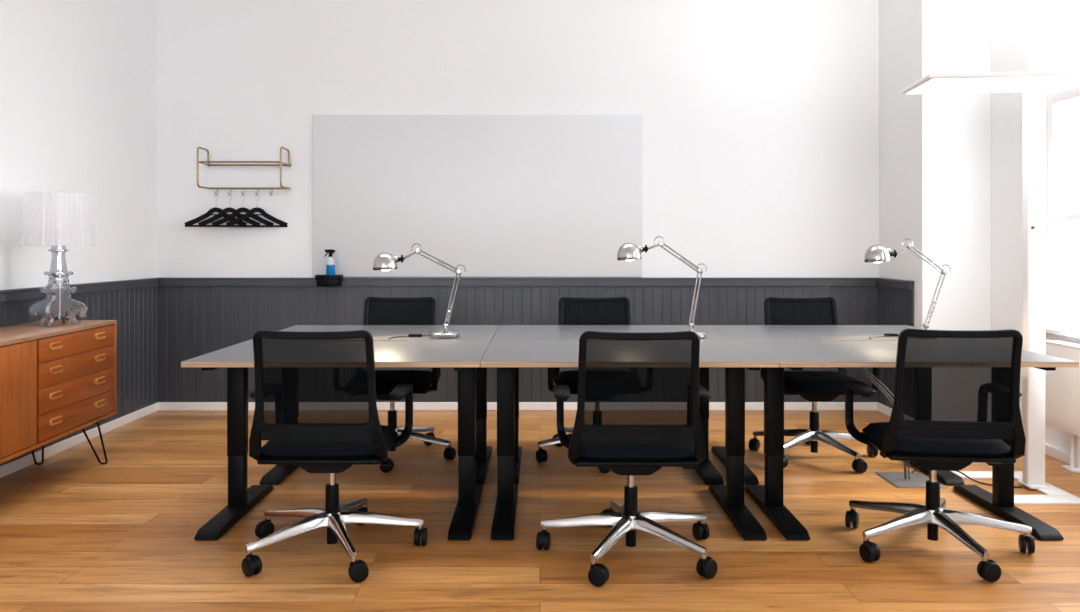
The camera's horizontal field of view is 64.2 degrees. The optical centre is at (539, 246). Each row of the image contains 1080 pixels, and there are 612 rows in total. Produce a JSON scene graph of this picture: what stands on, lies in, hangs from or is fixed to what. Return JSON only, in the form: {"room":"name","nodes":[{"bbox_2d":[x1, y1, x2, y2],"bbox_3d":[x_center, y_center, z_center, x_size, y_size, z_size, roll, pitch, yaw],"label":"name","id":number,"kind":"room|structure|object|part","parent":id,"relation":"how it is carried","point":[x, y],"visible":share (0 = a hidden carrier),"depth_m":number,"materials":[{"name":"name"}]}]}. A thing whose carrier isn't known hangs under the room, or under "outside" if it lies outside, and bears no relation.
{"room":"open-plan office","nodes":[
{"label":"open-plan office","id":0,"kind":"room"},
{"bbox_2d":[0,0,156,289],"bbox_3d":[-2.900,-0.585,1.740,0.200,3.550,9.080,0,0,0],"label":"wall","id":1,"kind":"structure","parent":0,"point":[78,78],"depth_m":5.29,"materials":[{"name":"paint"}]},
{"bbox_2d":[0,286,157,465],"bbox_3d":[-2.792,0.707,1.840,0.016,0.846,8.880,0,0,0],"label":"wainscoting","id":2,"kind":"structure","parent":1,"relation":"attached to","point":[135,311],"depth_m":5.82,"materials":[{"name":"wood"}]},
{"bbox_2d":[0,402,158,477],"bbox_3d":[-2.788,1.160,1.840,0.024,0.060,8.880,0,0,0],"label":"baseboard","id":3,"kind":"structure","parent":1,"relation":"attached to","point":[6,469],"depth_m":5.11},
{"bbox_2d":[0,278,159,301],"bbox_3d":[-2.780,0.254,1.837,0.040,0.061,8.886,0,0,0],"label":"trim","id":4,"kind":"structure","parent":1,"relation":"attached to","point":[7,295],"depth_m":5.27,"materials":[{"name":"wood"}]},
{"bbox_2d":[157,0,878,277],"bbox_3d":[-0.262,-0.585,6.380,5.476,3.550,0.200,0,0,0],"label":"wall","id":5,"kind":"structure","parent":0,"point":[760,118],"depth_m":6.28,"materials":[{"name":"paint"}]},
{"bbox_2d":[197,147,290,195],"bbox_3d":[-2.121,-0.541,6.169,0.612,0.341,0.220,0,0,0],"label":"coat rack","id":6,"kind":"object","parent":5,"relation":"attached to","point":[208,162],"visible":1,"depth_m":6.22,"materials":[{"name":"gold metal"}]},
{"bbox_2d":[185,195,246,226],"bbox_3d":[-2.347,-0.261,6.232,0.430,0.238,0.014,0,0,-14],"label":"hanger","id":7,"kind":"object","parent":6,"relation":"hanging from","point":[211,211],"visible":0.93,"depth_m":6.21,"materials":[{"name":"black plastic"}]},
{"bbox_2d":[198,196,260,226],"bbox_3d":[-2.249,-0.261,6.232,0.430,0.238,0.014,0,0,-14],"label":"hanger","id":8,"kind":"object","parent":6,"relation":"hanging from","point":[223,212],"visible":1,"depth_m":6.22,"materials":[{"name":"black plastic"}]},
{"bbox_2d":[212,195,273,226],"bbox_3d":[-2.151,-0.261,6.232,0.430,0.238,0.014,0,0,-14],"label":"hanger","id":9,"kind":"object","parent":6,"relation":"hanging from","point":[238,211],"visible":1,"depth_m":6.22,"materials":[{"name":"black plastic"}]},
{"bbox_2d":[198,161,288,165],"bbox_3d":[-2.121,-0.599,6.162,0.596,0.016,0.208,0,0,0],"label":"wire shelf","id":10,"kind":"object","parent":6,"relation":"attached to","point":[202,162],"depth_m":6.12,"materials":[{"name":"gold metal"}]},
{"bbox_3d":[-2.121,-0.427,6.258,0.586,0.012,0.013,0,0,0],"label":"hook rail","id":11,"kind":"part","parent":6,"relation":"part of","materials":[{"name":"gold metal"}]},
{"bbox_2d":[226,195,287,226],"bbox_3d":[-2.050,-0.261,6.232,0.430,0.238,0.014,0,0,-14],"label":"hanger","id":12,"kind":"object","parent":6,"relation":"hanging from","point":[252,211],"visible":1,"depth_m":6.23,"materials":[{"name":"black plastic"}]},
{"bbox_2d":[315,274,342,285],"bbox_3d":[-1.515,0.240,6.181,0.174,0.082,0.115,0,0,0],"label":"tray","id":13,"kind":"object","parent":5,"relation":"attached to","point":[321,280],"visible":0.99,"depth_m":6.13,"materials":[{"name":"black plastic"}]},
{"bbox_2d":[324,249,334,274],"bbox_3d":[-1.510,0.117,6.191,0.070,0.201,0.066,0,0,41],"label":"spray bottle","id":14,"kind":"object","parent":13,"relation":"on","point":[330,268],"visible":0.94,"depth_m":6.17,"materials":[{"name":"blue plastic"}]},
{"bbox_2d":[313,115,641,276],"bbox_3d":[-0.455,-0.373,6.270,2.400,1.182,0.018,0,0,0],"label":"whiteboard","id":15,"kind":"object","parent":5,"relation":"attached to","point":[489,195],"visible":1,"depth_m":6.26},
{"bbox_2d":[158,286,877,401],"bbox_3d":[-0.162,0.707,6.272,5.242,0.846,0.016,0,0,0],"label":"wainscoting","id":16,"kind":"structure","parent":5,"relation":"attached to","point":[194,321],"depth_m":6.26,"materials":[{"name":"wood"}]},
{"bbox_2d":[160,278,875,285],"bbox_3d":[-0.162,0.254,6.260,5.196,0.061,0.040,0,0,0],"label":"trim","id":17,"kind":"structure","parent":5,"relation":"attached to","point":[163,281],"depth_m":6.25,"materials":[{"name":"wood"}]},
{"bbox_2d":[159,402,876,409],"bbox_3d":[-0.162,1.160,6.268,5.228,0.060,0.024,0,0,0],"label":"baseboard","id":18,"kind":"structure","parent":5,"relation":"attached to","point":[162,405],"depth_m":6.25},
{"bbox_2d":[875,278,913,289],"bbox_3d":[2.456,0.254,5.982,0.040,0.061,0.596,0,0,0],"label":"trim","id":19,"kind":"structure","parent":5,"relation":"attached to","point":[882,282],"depth_m":5.91,"materials":[{"name":"wood"}]},
{"bbox_2d":[878,286,913,407],"bbox_3d":[2.468,0.707,5.985,0.016,0.846,0.590,0,0,0],"label":"trim","id":20,"kind":"structure","parent":5,"relation":"attached to","point":[895,306],"depth_m":6.02,"materials":[{"name":"wood"}]},
{"bbox_2d":[0,410,1079,611],"bbox_3d":[0.110,1.250,1.840,6.220,0.120,9.280,0,0,0],"label":"floor","id":21,"kind":"structure","parent":0,"point":[79,533],"depth_m":3.46,"materials":[{"name":"brown wood"}]},
{"bbox_2d":[0,320,116,464],"bbox_3d":[-2.530,0.800,3.823,0.409,0.779,2.000,0,0,-2],"label":"sideboard","id":22,"kind":"object","parent":21,"relation":"on","point":[58,381],"visible":1,"depth_m":4.18,"materials":[{"name":"brown wood"}]},
{"bbox_3d":[-2.341,0.675,3.717,0.017,0.481,0.578,0,0,-2],"label":"door","id":23,"kind":"part","parent":22,"relation":"part of","materials":[{"name":"brown wood"}]},
{"bbox_3d":[-2.698,1.062,4.627,0.100,0.254,0.142,0,0,-2],"label":"hairpin leg","id":24,"kind":"part","parent":22,"relation":"part of","materials":[{"name":"black metal"}]},
{"bbox_3d":[-2.350,0.478,4.176,0.010,0.034,0.118,0,0,-2],"label":"handle","id":25,"kind":"part","parent":22,"relation":"part of","materials":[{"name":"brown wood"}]},
{"bbox_3d":[-2.350,0.596,4.176,0.010,0.034,0.118,0,0,-2],"label":"handle","id":26,"kind":"part","parent":22,"relation":"part of","materials":[{"name":"brown wood"}]},
{"bbox_3d":[-2.350,0.719,4.176,0.010,0.034,0.118,0,0,-2],"label":"handle","id":27,"kind":"part","parent":22,"relation":"part of","materials":[{"name":"brown wood"}]},
{"bbox_3d":[-2.350,0.844,4.176,0.010,0.034,0.118,0,0,-2],"label":"handle","id":28,"kind":"part","parent":22,"relation":"part of","materials":[{"name":"brown wood"}]},
{"bbox_2d":[21,192,94,325],"bbox_3d":[-2.530,0.063,4.520,0.342,0.690,0.342,0,0,0],"label":"table lamp","id":29,"kind":"object","parent":22,"relation":"on","point":[57,220],"visible":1,"depth_m":4.43,"materials":[{"name":"clear plastic"}]},
{"bbox_3d":[-2.530,0.201,4.520,0.018,0.414,0.285,0,0,-8],"label":"baroque panel","id":30,"kind":"part","parent":29,"relation":"part of","materials":[{"name":"clear plastic"}]},
{"bbox_3d":[-2.530,0.174,4.520,0.100,0.410,0.100,0,0,0],"label":"stem","id":31,"kind":"part","parent":29,"relation":"part of","materials":[{"name":"clear plastic"}]},
{"bbox_3d":[-2.530,-0.144,4.520,0.340,0.273,0.340,0,0,0],"label":"lamp shade","id":32,"kind":"part","parent":29,"relation":"part of","materials":[{"name":"white fabric"}]},
{"bbox_3d":[-2.530,0.201,4.520,0.285,0.414,0.018,0,0,-8],"label":"baroque panel","id":33,"kind":"part","parent":29,"relation":"part of","materials":[{"name":"clear plastic"}]},
{"bbox_3d":[-2.370,0.490,4.418,0.017,0.112,0.783,0,0,-2],"label":"drawer","id":34,"kind":"part","parent":22,"relation":"part of","materials":[{"name":"brown wood"}]},
{"bbox_3d":[-2.370,0.608,4.418,0.017,0.117,0.783,0,0,-2],"label":"drawer","id":35,"kind":"part","parent":22,"relation":"part of","materials":[{"name":"brown wood"}]},
{"bbox_3d":[-2.370,0.731,4.418,0.017,0.123,0.783,0,0,-2],"label":"drawer","id":36,"kind":"part","parent":22,"relation":"part of","materials":[{"name":"brown wood"}]},
{"bbox_3d":[-2.370,0.856,4.418,0.017,0.120,0.783,0,0,-2],"label":"drawer","id":37,"kind":"part","parent":22,"relation":"part of","materials":[{"name":"brown wood"}]},
{"bbox_3d":[-2.413,1.062,4.639,0.100,0.254,0.142,0,0,-2],"label":"hairpin leg","id":38,"kind":"part","parent":22,"relation":"part of","materials":[{"name":"black metal"}]},
{"bbox_3d":[-2.369,0.478,4.635,0.010,0.034,0.118,0,0,-2],"label":"handle","id":39,"kind":"part","parent":22,"relation":"part of","materials":[{"name":"brown wood"}]},
{"bbox_3d":[-2.369,0.596,4.635,0.010,0.034,0.118,0,0,-2],"label":"handle","id":40,"kind":"part","parent":22,"relation":"part of","materials":[{"name":"brown wood"}]},
{"bbox_3d":[-2.369,0.719,4.635,0.010,0.034,0.118,0,0,-2],"label":"handle","id":41,"kind":"part","parent":22,"relation":"part of","materials":[{"name":"brown wood"}]},
{"bbox_3d":[-2.369,0.844,4.635,0.010,0.034,0.118,0,0,-2],"label":"handle","id":42,"kind":"part","parent":22,"relation":"part of","materials":[{"name":"brown wood"}]},
{"bbox_2d":[241,330,427,582],"bbox_3d":[-0.804,0.743,3.374,0.704,0.891,0.691,0,0,0],"label":"office chair","id":43,"kind":"object","parent":21,"relation":"on","point":[314,394],"visible":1,"depth_m":3.12,"materials":[{"name":"black fabric"}]},
{"bbox_3d":[-0.946,1.073,3.231,0.333,0.085,0.056,0,0,-44],"label":"leg","id":44,"kind":"part","parent":43,"relation":"part of","materials":[{"name":"silver metal"}]},
{"bbox_3d":[-0.812,0.552,3.182,0.502,0.511,0.245,0,0,0],"label":"frame","id":45,"kind":"part","parent":43,"relation":"part of","materials":[{"name":"black plastic"}]},
{"bbox_3d":[-0.812,0.759,3.370,0.484,0.075,0.490,0,0,0],"label":"seat","id":46,"kind":"part","parent":43,"relation":"part of","materials":[{"name":"black fabric"}]},
{"bbox_3d":[-0.661,0.833,3.350,0.197,0.034,0.043,0,0,15],"label":"lever","id":47,"kind":"part","parent":43,"relation":"part of","materials":[{"name":"black plastic"}]},
{"bbox_3d":[-0.600,0.689,3.444,0.147,0.257,0.288,0,0,0],"label":"armrest","id":48,"kind":"part","parent":43,"relation":"part of","materials":[{"name":"black plastic"}]},
{"bbox_2d":[181,340,490,539],"bbox_3d":[-0.840,0.825,3.849,1.196,0.729,0.809,0,0,0],"label":"desk","id":49,"kind":"object","parent":21,"relation":"on","point":[464,356],"visible":0.92,"depth_m":3.82,"materials":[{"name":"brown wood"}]},
{"bbox_3d":[-1.353,0.715,3.849,0.078,0.430,0.060,0,0,0],"label":"leg","id":50,"kind":"part","parent":49,"relation":"part of","materials":[{"name":"black metal"}]},
{"bbox_3d":[-0.327,0.715,3.849,0.078,0.430,0.060,0,0,0],"label":"leg","id":51,"kind":"part","parent":49,"relation":"part of","materials":[{"name":"black metal"}]},
{"bbox_2d":[251,325,498,484],"bbox_3d":[-0.840,0.825,4.660,1.196,0.729,0.809,0,0,0],"label":"desk","id":52,"kind":"object","parent":21,"relation":"on","point":[277,474],"visible":0.43,"depth_m":4.63,"materials":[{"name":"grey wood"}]},
{"bbox_2d":[373,243,465,338],"bbox_3d":[-0.607,0.220,4.331,0.462,0.479,0.156,0,0,-22],"label":"task lamp","id":53,"kind":"object","parent":52,"relation":"on","point":[382,261],"visible":1,"depth_m":4.33,"materials":[{"name":"silver metal"}]},
{"bbox_3d":[-0.769,0.072,4.280,0.123,0.089,0.123,0,0,0],"label":"lamp shade","id":54,"kind":"part","parent":53,"relation":"part of","materials":[{"name":"silver metal"}]},
{"bbox_2d":[408,334,421,336],"bbox_3d":[-0.635,0.451,4.380,0.070,0.014,0.020,0,0,0],"label":"switch","id":55,"kind":"object","parent":53,"relation":"attached to","point":[409,335],"depth_m":4.37,"materials":[{"name":"black plastic"}]},
{"bbox_3d":[-0.513,0.074,4.355,0.219,0.130,0.010,0,0,-14],"label":"arm","id":56,"kind":"part","parent":53,"relation":"part of","materials":[{"name":"silver metal"}]},
{"bbox_3d":[-0.446,0.265,4.380,0.091,0.281,0.008,0,0,0],"label":"arm","id":57,"kind":"part","parent":53,"relation":"part of","materials":[{"name":"silver metal"}]},
{"bbox_3d":[-0.327,0.715,4.660,0.078,0.430,0.060,0,0,0],"label":"leg","id":58,"kind":"part","parent":52,"relation":"part of","materials":[{"name":"black metal"}]},
{"bbox_2d":[363,296,455,472],"bbox_3d":[-0.827,0.743,4.854,0.713,0.891,0.682,0,0,0],"label":"office chair","id":59,"kind":"object","parent":21,"relation":"on","point":[377,310],"visible":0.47,"depth_m":5.04,"materials":[{"name":"black fabric"}]},
{"bbox_3d":[-0.838,0.552,5.058,0.502,0.511,0.245,0,0,0],"label":"frame","id":60,"kind":"part","parent":59,"relation":"part of","materials":[{"name":"black plastic"}]},
{"bbox_3d":[-0.838,0.759,4.870,0.484,0.075,0.490,0,0,0],"label":"seat","id":61,"kind":"part","parent":59,"relation":"part of","materials":[{"name":"black fabric"}]},
{"bbox_3d":[-0.734,1.073,5.034,0.056,0.085,0.333,0,0,34],"label":"leg","id":62,"kind":"part","parent":59,"relation":"part of","materials":[{"name":"silver metal"}]},
{"bbox_3d":[-0.626,0.689,4.796,0.147,0.257,0.288,0,0,0],"label":"armrest","id":63,"kind":"part","parent":59,"relation":"part of","materials":[{"name":"black plastic"}]},
{"bbox_2d":[536,296,630,472],"bbox_3d":[0.333,0.743,4.841,0.714,0.891,0.678,0,0,0],"label":"office chair","id":64,"kind":"object","parent":21,"relation":"on","point":[572,310],"visible":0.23,"depth_m":5.13,"materials":[{"name":"black fabric"}]},
{"bbox_3d":[0.113,0.689,4.786,0.147,0.257,0.288,0,0,0],"label":"armrest","id":65,"kind":"part","parent":64,"relation":"part of","materials":[{"name":"black plastic"}]},
{"bbox_3d":[0.325,0.759,4.860,0.484,0.075,0.490,0,0,0],"label":"seat","id":66,"kind":"part","parent":64,"relation":"part of","materials":[{"name":"black fabric"}]},
{"bbox_3d":[0.216,1.073,5.021,0.056,0.085,0.333,0,0,-36],"label":"leg","id":67,"kind":"part","parent":64,"relation":"part of","materials":[{"name":"silver metal"}]},
{"bbox_3d":[0.325,0.552,5.048,0.502,0.511,0.245,0,0,0],"label":"frame","id":68,"kind":"part","parent":64,"relation":"part of","materials":[{"name":"black plastic"}]},
{"bbox_2d":[492,325,732,484],"bbox_3d":[0.360,0.825,4.660,1.196,0.729,0.809,0,0,0],"label":"desk","id":69,"kind":"object","parent":21,"relation":"on","point":[706,470],"visible":0.45,"depth_m":4.63,"materials":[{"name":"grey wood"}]},
{"bbox_3d":[-0.153,0.715,4.660,0.078,0.430,0.060,0,0,0],"label":"leg","id":70,"kind":"part","parent":69,"relation":"part of","materials":[{"name":"black metal"}]},
{"bbox_2d":[617,236,706,338],"bbox_3d":[0.612,0.202,4.354,0.479,0.514,0.204,0,0,-11],"label":"task lamp","id":71,"kind":"object","parent":69,"relation":"on","point":[626,251],"visible":0.87,"depth_m":4.32,"materials":[{"name":"silver metal"}]},
{"bbox_3d":[0.445,0.022,4.280,0.123,0.089,0.123,0,0,0],"label":"lamp shade","id":72,"kind":"part","parent":71,"relation":"part of","materials":[{"name":"silver metal"}]},
{"bbox_3d":[0.712,0.054,4.355,0.225,0.159,0.011,0,0,-14],"label":"arm","id":73,"kind":"part","parent":71,"relation":"part of","materials":[{"name":"silver metal"}]},
{"bbox_3d":[0.792,0.260,4.380,0.071,0.279,0.008,0,0,0],"label":"arm","id":74,"kind":"part","parent":71,"relation":"part of","materials":[{"name":"silver metal"}]},
{"bbox_3d":[0.873,0.715,4.660,0.078,0.430,0.060,0,0,0],"label":"leg","id":75,"kind":"part","parent":69,"relation":"part of","materials":[{"name":"black metal"}]},
{"bbox_2d":[536,331,717,586],"bbox_3d":[0.335,0.743,3.342,0.700,0.891,0.701,0,0,0],"label":"office chair","id":76,"kind":"object","parent":21,"relation":"on","point":[639,396],"visible":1,"depth_m":3.09,"materials":[{"name":"black fabric"}]},
{"bbox_3d":[0.140,0.689,3.414,0.147,0.257,0.288,0,0,0],"label":"armrest","id":77,"kind":"part","parent":76,"relation":"part of","materials":[{"name":"black plastic"}]},
{"bbox_3d":[0.352,0.759,3.340,0.484,0.075,0.490,0,0,0],"label":"seat","id":78,"kind":"part","parent":76,"relation":"part of","materials":[{"name":"black fabric"}]},
{"bbox_3d":[0.352,0.552,3.152,0.502,0.511,0.245,0,0,0],"label":"frame","id":79,"kind":"part","parent":76,"relation":"part of","materials":[{"name":"black plastic"}]},
{"bbox_3d":[0.480,1.073,3.195,0.056,0.085,0.333,0,0,-43],"label":"leg","id":80,"kind":"part","parent":76,"relation":"part of","materials":[{"name":"silver metal"}]},
{"bbox_2d":[481,340,778,539],"bbox_3d":[0.360,0.825,3.849,1.196,0.729,0.809,0,0,0],"label":"desk","id":81,"kind":"object","parent":21,"relation":"on","point":[505,355],"visible":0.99,"depth_m":3.82,"materials":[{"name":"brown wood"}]},
{"bbox_3d":[-0.153,0.715,3.849,0.078,0.430,0.060,0,0,0],"label":"leg","id":82,"kind":"part","parent":81,"relation":"part of","materials":[{"name":"black metal"}]},
{"bbox_3d":[0.873,0.715,3.849,0.078,0.430,0.060,0,0,0],"label":"leg","id":83,"kind":"part","parent":81,"relation":"part of","materials":[{"name":"black metal"}]},
{"bbox_2d":[748,297,879,472],"bbox_3d":[1.561,0.743,4.852,0.700,0.891,0.695,0,0,1],"label":"office chair","id":84,"kind":"object","parent":21,"relation":"on","point":[814,387],"visible":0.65,"depth_m":4.84,"materials":[{"name":"black fabric"}]},
{"bbox_3d":[1.389,1.073,4.946,0.333,0.085,0.056,0,0,33],"label":"leg","id":85,"kind":"part","parent":84,"relation":"part of","materials":[{"name":"silver metal"}]},
{"bbox_3d":[1.400,1.073,4.728,0.333,0.085,0.056,0,0,-39],"label":"leg","id":86,"kind":"part","parent":84,"relation":"part of","materials":[{"name":"silver metal"}]},
{"bbox_3d":[1.548,0.552,5.023,0.502,0.511,0.245,0,0,1],"label":"frame","id":87,"kind":"part","parent":84,"relation":"part of","materials":[{"name":"black plastic"}]},
{"bbox_3d":[1.545,0.759,4.835,0.484,0.075,0.490,0,0,1],"label":"seat","id":88,"kind":"part","parent":84,"relation":"part of","materials":[{"name":"black fabric"}]},
{"bbox_3d":[1.755,0.689,4.758,0.147,0.257,0.288,0,0,1],"label":"armrest","id":89,"kind":"part","parent":84,"relation":"part of","materials":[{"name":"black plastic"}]},
{"bbox_2d":[704,325,964,484],"bbox_3d":[1.560,0.825,4.660,1.196,0.729,0.809,0,0,0],"label":"desk","id":90,"kind":"object","parent":21,"relation":"on","point":[735,332],"visible":0.27,"depth_m":4.63,"materials":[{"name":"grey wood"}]},
{"bbox_2d":[854,367,909,479],"bbox_3d":[1.693,0.840,4.328,0.389,0.684,0.071,0,0,-10],"label":"cable bundle","id":91,"kind":"object","parent":90,"relation":"hanging from","point":[857,368],"visible":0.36,"depth_m":4.31,"materials":[{"name":"grey plastic"}]},
{"bbox_2d":[864,238,950,338],"bbox_3d":[1.847,0.207,4.355,0.487,0.504,0.170,0,0,-17],"label":"task lamp","id":92,"kind":"object","parent":90,"relation":"on","point":[874,253],"visible":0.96,"depth_m":4.32,"materials":[{"name":"silver metal"}]},
{"bbox_3d":[1.679,0.032,4.280,0.123,0.089,0.123,0,0,0],"label":"lamp shade","id":93,"kind":"part","parent":92,"relation":"part of","materials":[{"name":"silver metal"}]},
{"bbox_2d":[884,333,897,335],"bbox_3d":[1.800,0.451,4.410,0.070,0.014,0.020,0,0,0],"label":"switch","id":94,"kind":"object","parent":92,"relation":"attached to","point":[885,334],"depth_m":4.40,"materials":[{"name":"black plastic"}]},
{"bbox_3d":[1.958,0.061,4.355,0.220,0.154,0.011,0,0,-14],"label":"arm","id":95,"kind":"part","parent":92,"relation":"part of","materials":[{"name":"silver metal"}]},
{"bbox_3d":[2.012,0.265,4.380,0.116,0.283,0.008,0,0,0],"label":"arm","id":96,"kind":"part","parent":92,"relation":"part of","materials":[{"name":"silver metal"}]},
{"bbox_2d":[735,340,1078,539],"bbox_3d":[1.560,0.825,3.849,1.196,0.729,0.809,0,0,0],"label":"desk","id":97,"kind":"object","parent":21,"relation":"on","point":[794,355],"visible":0.65,"depth_m":3.82,"materials":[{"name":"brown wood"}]},
{"bbox_3d":[1.047,0.715,3.849,0.078,0.430,0.060,0,0,0],"label":"leg","id":98,"kind":"part","parent":97,"relation":"part of","materials":[{"name":"black metal"}]},
{"bbox_3d":[2.073,0.715,3.849,0.078,0.430,0.060,0,0,0],"label":"leg","id":99,"kind":"part","parent":97,"relation":"part of","materials":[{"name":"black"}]},
{"bbox_2d":[874,472,945,487],"bbox_3d":[1.885,1.187,4.390,0.244,0.006,0.294,0,0,0],"label":"socket","id":100,"kind":"object","parent":21,"relation":"on","point":[917,479],"visible":0.94,"depth_m":4.38,"materials":[{"name":"silver metal"}]},
{"bbox_2d":[845,328,1034,581],"bbox_3d":[1.577,0.743,3.395,0.694,0.891,0.713,0,0,6],"label":"office chair","id":101,"kind":"object","parent":21,"relation":"on","point":[957,394],"visible":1,"depth_m":3.17,"materials":[{"name":"black fabric"}]},
{"bbox_3d":[1.351,0.689,3.505,0.147,0.257,0.288,0,0,6],"label":"armrest","id":102,"kind":"part","parent":101,"relation":"part of","materials":[{"name":"black plastic"}]},
{"bbox_3d":[1.431,1.073,3.540,0.056,0.085,0.333,0,0,-41],"label":"leg","id":103,"kind":"part","parent":101,"relation":"part of","materials":[{"name":"silver metal"}]},
{"bbox_3d":[1.554,0.759,3.410,0.484,0.075,0.490,0,0,6],"label":"seat","id":104,"kind":"part","parent":101,"relation":"part of","materials":[{"name":"black fabric"}]},
{"bbox_3d":[1.534,0.552,3.223,0.502,0.511,0.245,0,0,6],"label":"frame","id":105,"kind":"part","parent":101,"relation":"part of","materials":[{"name":"black plastic"}]},
{"bbox_3d":[1.702,0.833,3.374,0.197,0.034,0.043,0,0,21],"label":"lever","id":106,"kind":"part","parent":101,"relation":"part of","materials":[{"name":"black plastic"}]},
{"bbox_2d":[912,466,1022,487],"bbox_3d":[2.167,1.166,4.379,0.506,0.047,0.069,0,0,37],"label":"power cable","id":107,"kind":"object","parent":21,"relation":"on","point":[918,466],"visible":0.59,"depth_m":4.34,"materials":[{"name":"black plastic"}]},
{"bbox_2d":[901,70,1079,504],"bbox_3d":[2.228,0.182,4.242,0.760,2.015,0.555,0,0,0],"label":"floor lamp","id":108,"kind":"object","parent":21,"relation":"on","point":[1033,85],"visible":0.92,"depth_m":4.22,"materials":[{"name":"white metal"}]},
{"bbox_3d":[2.228,-0.798,4.255,0.680,0.004,0.390,0,0,6],"label":"light panel","id":109,"kind":"part","parent":108,"relation":"part of","materials":[{"name":"white"}]},
{"bbox_3d":[2.348,1.184,4.242,0.375,0.012,0.555,0,0,0],"label":"foot frame","id":110,"kind":"part","parent":108,"relation":"part of","materials":[{"name":"white paint"}]},
{"bbox_3d":[2.437,1.173,4.250,0.097,0.011,0.120,0,0,0],"label":"pole plate","id":111,"kind":"part","parent":108,"relation":"part of","materials":[{"name":"white paint"}]},
{"bbox_2d":[1045,340,1079,472],"bbox_3d":[2.846,0.854,4.015,0.107,0.672,1.534,0,0,0],"label":"radiator","id":112,"kind":"object","parent":21,"relation":"on","point":[1062,385],"visible":0.86,"depth_m":4.59,"materials":[{"name":"metal"}]},
{"bbox_2d":[1045,340,1079,349],"bbox_3d":[2.842,0.525,4.015,0.099,0.014,1.534,0,0,0],"label":"grille","id":113,"kind":"object","parent":112,"relation":"attached to","point":[1051,344],"depth_m":4.64,"materials":[{"name":"metal"}]},
{"bbox_2d":[879,0,990,329],"bbox_3d":[2.848,-0.585,6.025,0.744,3.550,0.910,0,0,0],"label":"wall pier","id":114,"kind":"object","parent":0,"point":[935,149],"visible":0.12,"depth_m":5.57,"materials":[{"name":"paint"}]},
{"bbox_2d":[877,402,891,416],"bbox_3d":[2.464,1.160,5.925,0.024,0.060,0.710,0,0,0],"label":"baseboard","id":115,"kind":"object","parent":114,"relation":"attached to","point":[882,408],"visible":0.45,"depth_m":6.12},
{"bbox_2d":[991,0,1079,454],"bbox_3d":[3.070,-0.585,1.485,0.300,3.550,8.170,0,0,0],"label":"wall","id":116,"kind":"structure","parent":0,"point":[1019,28],"depth_m":5.25,"materials":[{"name":"paint"}]},
{"bbox_2d":[1045,443,1076,464],"bbox_3d":[2.908,1.160,1.485,0.024,0.060,8.170,0,0,0],"label":"baseboard","id":117,"kind":"structure","parent":116,"relation":"attached to","point":[1057,453],"depth_m":4.80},
{"bbox_2d":[1045,0,1079,338],"bbox_3d":[2.990,-0.735,4.335,0.200,2.451,1.570,0,0,0],"label":"window","id":118,"kind":"structure","parent":116,"relation":"in","point":[1057,97],"depth_m":5.07,"materials":[{"name":"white glass"}]},
{"bbox_3d":[2.965,0.478,4.335,0.150,0.026,1.550,0,0,0],"label":"sill","id":119,"kind":"part","parent":118,"relation":"part of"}
]}

